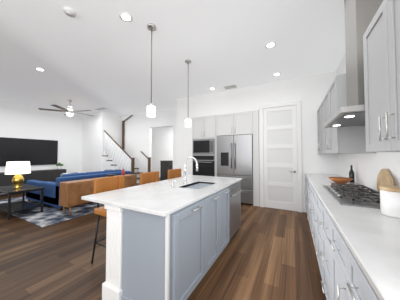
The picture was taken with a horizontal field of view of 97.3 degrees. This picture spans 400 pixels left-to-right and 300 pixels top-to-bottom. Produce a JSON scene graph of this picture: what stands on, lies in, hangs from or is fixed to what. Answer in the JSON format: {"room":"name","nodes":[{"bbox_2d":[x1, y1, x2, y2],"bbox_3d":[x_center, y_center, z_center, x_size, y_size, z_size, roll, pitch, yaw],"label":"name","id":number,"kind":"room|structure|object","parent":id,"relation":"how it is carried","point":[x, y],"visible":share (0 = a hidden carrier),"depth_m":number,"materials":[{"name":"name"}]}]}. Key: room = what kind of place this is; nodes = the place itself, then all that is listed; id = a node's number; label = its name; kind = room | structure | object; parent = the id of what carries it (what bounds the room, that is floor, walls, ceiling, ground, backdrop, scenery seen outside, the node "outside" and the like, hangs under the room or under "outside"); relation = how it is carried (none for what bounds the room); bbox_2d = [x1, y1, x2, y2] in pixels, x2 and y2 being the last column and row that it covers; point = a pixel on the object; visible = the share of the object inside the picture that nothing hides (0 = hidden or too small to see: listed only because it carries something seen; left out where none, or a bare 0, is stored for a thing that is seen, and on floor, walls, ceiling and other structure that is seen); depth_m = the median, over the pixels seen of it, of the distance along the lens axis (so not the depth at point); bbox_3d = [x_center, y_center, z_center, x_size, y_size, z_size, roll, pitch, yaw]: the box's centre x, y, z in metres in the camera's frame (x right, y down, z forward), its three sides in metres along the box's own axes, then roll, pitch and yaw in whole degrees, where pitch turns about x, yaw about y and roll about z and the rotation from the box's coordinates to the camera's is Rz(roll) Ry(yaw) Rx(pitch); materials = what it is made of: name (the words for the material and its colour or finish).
{"room":"kitchen","nodes":[
{"label":"kitchen","id":0,"kind":"room"},
{"bbox_2d":[0,100,81,194],"bbox_3d":[-6.743,-0.087,6.195,0.120,3.220,12.100,-1,-2,28],"label":"wall","id":1,"kind":"structure","parent":0,"point":[18,120],"depth_m":7.12,"materials":[{"name":"white paint"}]},
{"bbox_2d":[0,137,57,165],"bbox_3d":[-6.446,0.078,6.553,0.053,0.990,1.920,-1,-2,28],"label":"wall-mounted tv","id":2,"kind":"object","parent":1,"relation":"attached to","point":[38,152],"visible":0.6,"depth_m":6.60,"materials":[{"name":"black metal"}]},
{"bbox_2d":[81,112,122,172],"bbox_3d":[-4.664,-0.025,8.401,1.480,3.220,1.050,-1,-2,28],"label":"wall","id":3,"kind":"structure","parent":0,"point":[95,126],"depth_m":7.95,"materials":[{"name":"white paint"}]},
{"bbox_2d":[123,108,176,172],"bbox_3d":[-2.689,-0.036,8.014,5.330,3.220,0.120,-1,-2,28],"label":"wall","id":4,"kind":"structure","parent":0,"point":[137,135],"depth_m":7.85,"materials":[{"name":"white paint"}]},
{"bbox_2d":[151,126,172,176],"bbox_3d":[0.371,-0.004,9.162,9.656,3.220,0.120,-1,-2,28],"label":"wall","id":5,"kind":"structure","parent":0,"point":[162,143],"depth_m":10.54,"materials":[{"name":"white paint"}]},
{"bbox_2d":[0,177,325,299],"bbox_3d":[-2.430,1.508,3.856,10.250,0.100,12.400,-1,-2,28],"label":"floor","id":6,"kind":"structure","parent":0,"point":[267,253],"depth_m":2.23,"materials":[{"name":"brown wood"}]},
{"bbox_2d":[0,169,65,192],"bbox_3d":[-6.321,1.145,6.248,0.492,0.760,2.550,-1,-2,28],"label":"media console","id":7,"kind":"object","parent":6,"relation":"on","point":[51,175],"visible":0.33,"depth_m":6.44,"materials":[{"name":"grey wood"}]},
{"bbox_2d":[0,196,103,226],"bbox_3d":[-3.764,1.498,5.501,3.550,0.012,3.150,-1,-2,28],"label":"area rug","id":8,"kind":"object","parent":6,"relation":"on","point":[49,215],"visible":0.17,"depth_m":4.02,"materials":[{"name":"fabric"}]},
{"bbox_2d":[0,184,43,219],"bbox_3d":[-4.289,1.169,4.129,1.120,0.567,0.600,-1,-2,28],"label":"glass side table","id":9,"kind":"object","parent":8,"relation":"on","point":[9,207],"visible":1,"depth_m":4.04,"materials":[{"name":"black"}]},
{"bbox_2d":[5,161,30,187],"bbox_3d":[-4.271,0.580,4.136,0.430,0.610,0.430,-1,-2,28],"label":"table lamp","id":10,"kind":"object","parent":9,"relation":"on","point":[18,168],"visible":1,"depth_m":4.05,"materials":[{"name":"white fabric"}]},
{"bbox_2d":[26,169,130,210],"bbox_3d":[-3.694,1.069,5.561,1.930,0.847,2.100,-1,-2,28],"label":"sectional sofa","id":11,"kind":"object","parent":8,"relation":"on","point":[51,193],"visible":0.4,"depth_m":4.63,"materials":[{"name":"blue fabric"}]},
{"bbox_2d":[59,174,136,215],"bbox_3d":[-2.543,1.105,4.676,0.372,0.727,1.880,-1,-2,28],"label":"console table","id":12,"kind":"object","parent":8,"relation":"on","point":[71,193],"visible":0.54,"depth_m":3.95,"materials":[{"name":"brown wood"}]},
{"bbox_2d":[91,175,124,263],"bbox_3d":[-1.060,0.890,2.295,0.470,1.051,0.442,-1,-2,28],"label":"bar stool","id":13,"kind":"object","parent":6,"relation":"on","point":[104,184],"visible":0.33,"depth_m":2.26,"materials":[{"name":"brown leather"}]},
{"bbox_2d":[102,115,150,185],"bbox_3d":[-3.137,-0.044,7.614,1.944,3.213,0.996,-1,-2,28],"label":"staircase","id":14,"kind":"structure","parent":6,"relation":"on","point":[116,156],"depth_m":7.37,"materials":[{"name":"white wood"}]},
{"bbox_2d":[140,171,158,184],"bbox_3d":[-0.708,0.909,2.957,0.470,1.051,0.442,-1,-2,28],"label":"bar stool","id":15,"kind":"object","parent":6,"relation":"on","point":[148,177],"visible":0.4,"depth_m":3.06,"materials":[{"name":"brown leather"}]},
{"bbox_2d":[160,160,172,180],"bbox_3d":[-1.578,1.043,8.317,0.420,1.080,0.490,-1,-2,28],"label":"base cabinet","id":16,"kind":"object","parent":6,"relation":"on","point":[166,166],"visible":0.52,"depth_m":8.13,"materials":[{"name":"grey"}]},
{"bbox_2d":[102,180,241,299],"bbox_3d":[-0.055,0.971,2.398,0.800,0.893,2.142,-1,-2,28],"label":"kitchen island","id":17,"kind":"object","parent":6,"relation":"on","point":[169,239],"depth_m":1.55,"materials":[{"name":"grey wood"}]},
{"bbox_2d":[81,176,240,215],"bbox_3d":[-0.225,0.512,2.513,1.080,0.032,2.190,-1,-2,28],"label":"island countertop","id":18,"kind":"structure","parent":17,"relation":"on","point":[155,199],"depth_m":1.84,"materials":[{"name":"white stone"}]},
{"bbox_2d":[169,180,176,187],"bbox_3d":[-0.343,0.444,2.323,0.078,0.092,0.036,-1,-2,28],"label":"faucet","id":19,"kind":"object","parent":18,"relation":"on","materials":[{"name":"silver metal"}]},
{"bbox_2d":[181,157,196,183],"bbox_3d":[-0.146,0.305,2.561,0.249,0.384,0.101,-1,-2,28],"label":"faucet","id":20,"kind":"object","parent":18,"relation":"on","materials":[{"name":"silver metal"}]},
{"bbox_2d":[181,180,208,187],"bbox_3d":[-0.015,0.603,2.512,0.344,0.206,0.614,-1,-2,28],"label":"sink","id":21,"kind":"object","parent":18,"relation":"in","point":[200,183],"depth_m":2.63,"materials":[{"name":"grey metal"}]},
{"bbox_2d":[168,169,180,178],"bbox_3d":[-0.370,0.926,3.593,0.470,1.051,0.442,-1,-2,28],"label":"bar stool","id":22,"kind":"object","parent":6,"relation":"on","point":[174,173],"visible":0.15,"depth_m":3.70,"materials":[{"name":"brown leather"}]},
{"bbox_2d":[192,115,215,176],"bbox_3d":[0.268,0.239,5.696,0.820,2.540,0.810,-1,-2,28],"label":"tall cabinet","id":23,"kind":"object","parent":6,"relation":"on","point":[204,141],"visible":0.6,"depth_m":5.38,"materials":[{"name":"white wood"}]},
{"bbox_2d":[217,134,252,204],"bbox_3d":[1.102,0.534,5.223,1.020,1.885,0.826,-1,-2,28],"label":"refrigerator","id":24,"kind":"object","parent":6,"relation":"on","point":[234,156],"visible":0.75,"depth_m":4.85,"materials":[{"name":"silver metal"}]},
{"bbox_2d":[216,110,259,205],"bbox_3d":[1.175,0.226,5.227,1.218,2.540,0.787,-1,-2,28],"label":"tall cabinet","id":25,"kind":"object","parent":6,"relation":"on","point":[242,123],"visible":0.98,"depth_m":4.80,"materials":[{"name":"white wood"}]},
{"bbox_2d":[304,173,399,299],"bbox_3d":[1.083,0.913,0.896,0.653,0.925,7.044,-1,-2,28],"label":"base cabinet","id":26,"kind":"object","parent":6,"relation":"on","point":[357,249],"depth_m":1.03,"materials":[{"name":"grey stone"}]},
{"bbox_2d":[328,177,352,183],"bbox_3d":[2.125,0.461,2.664,0.300,0.075,0.300,-1,-2,28],"label":"fruit bowl","id":27,"kind":"object","parent":26,"relation":"on","point":[342,180],"visible":1,"depth_m":2.61,"materials":[{"name":"brown wood"}]},
{"bbox_2d":[323,183,379,208],"bbox_3d":[1.626,0.451,1.853,0.430,0.052,1.020,-1,-2,28],"label":"gas cooktop","id":28,"kind":"object","parent":26,"relation":"in","point":[353,195],"visible":0.92,"depth_m":1.71,"materials":[{"name":"silver metal"}]},
{"bbox_2d":[349,165,354,182],"bbox_3d":[2.350,0.368,2.728,0.066,0.265,0.066,-1,-2,28],"label":"oil bottle","id":29,"kind":"object","parent":26,"relation":"on","point":[351,173],"visible":1,"depth_m":2.71,"materials":[{"name":"black glass"}]},
{"bbox_2d":[377,169,393,191],"bbox_3d":[1.879,0.332,1.792,0.060,0.280,0.375,-1,-2,28],"label":"round cutting board","id":30,"kind":"object","parent":26,"relation":"on","point":[384,177],"visible":0.58,"depth_m":1.78,"materials":[{"name":"brown wood"}]},
{"bbox_2d":[379,186,399,218],"bbox_3d":[1.373,0.358,1.231,0.166,0.200,0.166,-1,-2,28],"label":"canister","id":31,"kind":"object","parent":26,"relation":"on","point":[389,201],"visible":1,"depth_m":1.21,"materials":[{"name":"white ceramic"}]},
{"bbox_2d":[0,0,345,115],"bbox_3d":[-2.430,-1.810,3.949,10.250,0.100,12.400,-1,-2,28],"label":"ceiling","id":32,"kind":"structure","parent":0,"point":[92,55],"depth_m":3.09,"materials":[{"name":"paint"}]},
{"bbox_2d":[38,100,91,116],"bbox_3d":[-4.393,-1.419,6.043,1.579,0.565,1.527,-1,-2,28],"label":"ceiling fan","id":33,"kind":"object","parent":32,"relation":"hanging from","point":[69,111],"visible":1,"depth_m":5.88,"materials":[{"name":"silver metal"}]},
{"bbox_2d":[63,6,75,16],"bbox_3d":[-1.689,-1.787,2.285,0.140,0.040,0.140,-1,-2,28],"label":"smoke detector","id":34,"kind":"object","parent":32,"relation":"attached to","point":[70,11],"visible":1,"depth_m":2.26,"materials":[{"name":"white plastic"}]},
{"bbox_2d":[119,12,132,21],"bbox_3d":[-1.002,-1.800,2.385,0.170,0.009,0.170,-1,-2,28],"label":"recessed light","id":35,"kind":"object","parent":32,"relation":"in","point":[126,16],"visible":1,"depth_m":2.37,"materials":[{"name":"white"}]},
{"bbox_2d":[147,23,155,116],"bbox_3d":[-0.702,-1.139,2.547,0.130,1.320,0.130,-1,-2,28],"label":"pendant light","id":36,"kind":"object","parent":32,"relation":"hanging from","point":[151,27],"visible":0.96,"depth_m":2.53,"materials":[{"name":"white glass"}]},
{"bbox_2d":[185,59,190,126],"bbox_3d":[-0.235,-1.113,3.487,0.130,1.320,0.130,-1,-2,28],"label":"pendant light","id":37,"kind":"object","parent":32,"relation":"hanging from","point":[187,120],"visible":1,"depth_m":3.44,"materials":[{"name":"white glass"}]},
{"bbox_2d":[223,84,236,88],"bbox_3d":[0.835,-1.729,4.827,0.350,0.014,0.220,-1,-2,28],"label":"ceiling vent","id":38,"kind":"object","parent":32,"relation":"in","point":[230,86],"visible":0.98,"depth_m":4.78,"materials":[{"name":"white metal"}]},
{"bbox_2d":[265,42,275,47],"bbox_3d":[1.201,-1.783,2.991,0.170,0.009,0.170,-1,-2,28],"label":"recessed light","id":39,"kind":"object","parent":32,"relation":"in","point":[270,44],"visible":1,"depth_m":2.97,"materials":[{"name":"white"}]},
{"bbox_2d":[177,99,179,168],"bbox_3d":[-0.523,-0.085,6.285,0.120,3.220,0.900,-1,-2,28],"label":"wall","id":40,"kind":"structure","parent":0,"point":[178,130],"depth_m":5.89,"materials":[{"name":"white paint"}]},
{"bbox_2d":[179,97,191,176],"bbox_3d":[-0.294,-0.091,6.062,0.494,3.220,0.720,-1,-2,28],"label":"wall","id":41,"kind":"structure","parent":0,"point":[185,132],"depth_m":5.76,"materials":[{"name":"white paint"}]},
{"bbox_2d":[192,85,258,117],"bbox_3d":[0.830,-1.380,5.500,2.052,0.674,0.720,-1,-2,28],"label":"soffit","id":42,"kind":"structure","parent":0,"point":[245,99],"depth_m":5.12,"materials":[{"name":"white paint"}]},
{"bbox_2d":[259,71,337,212],"bbox_3d":[2.469,-0.132,4.593,1.660,3.220,0.720,-1,-2,28],"label":"wall","id":43,"kind":"structure","parent":0,"point":[309,92],"depth_m":4.15,"materials":[{"name":"white paint"}]},
{"bbox_2d":[259,100,302,212],"bbox_3d":[1.985,0.147,4.381,0.950,2.650,0.084,-1,-2,28],"label":"pantry door","id":44,"kind":"structure","parent":43,"relation":"in","point":[280,159],"depth_m":4.38,"materials":[{"name":"white wood"}]},
{"bbox_2d":[336,52,399,190],"bbox_3d":[1.889,-0.215,1.607,0.120,3.220,12.100,-1,-2,28],"label":"wall","id":45,"kind":"structure","parent":0,"point":[367,167],"depth_m":2.31,"materials":[{"name":"white paint"}]},
{"bbox_2d":[317,106,324,153],"bbox_3d":[2.610,-0.423,3.494,0.358,1.000,1.090,-1,-2,28],"label":"upper cabinet","id":46,"kind":"object","parent":45,"relation":"attached to","point":[321,145],"depth_m":3.65,"materials":[{"name":"grey wood"}]},
{"bbox_2d":[321,74,375,153],"bbox_3d":[2.153,-0.447,2.634,0.358,1.000,1.090,-1,-2,28],"label":"upper cabinet","id":47,"kind":"object","parent":45,"relation":"attached to","point":[344,140],"depth_m":2.23,"materials":[{"name":"grey wood"}]},
{"bbox_2d":[324,0,382,127],"bbox_3d":[1.610,-1.056,1.779,0.500,1.525,0.940,-1,-2,28],"label":"range hood","id":48,"kind":"object","parent":45,"relation":"attached to","point":[359,15],"visible":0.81,"depth_m":1.62,"materials":[{"name":"silver metal"}]},
{"bbox_2d":[363,0,399,151],"bbox_3d":[1.236,-0.455,0.909,0.358,0.920,0.858,-1,-2,28],"label":"upper cabinet","id":49,"kind":"object","parent":45,"relation":"attached to","point":[381,45],"visible":1,"depth_m":1.03,"materials":[{"name":"grey wood"}]}
]}

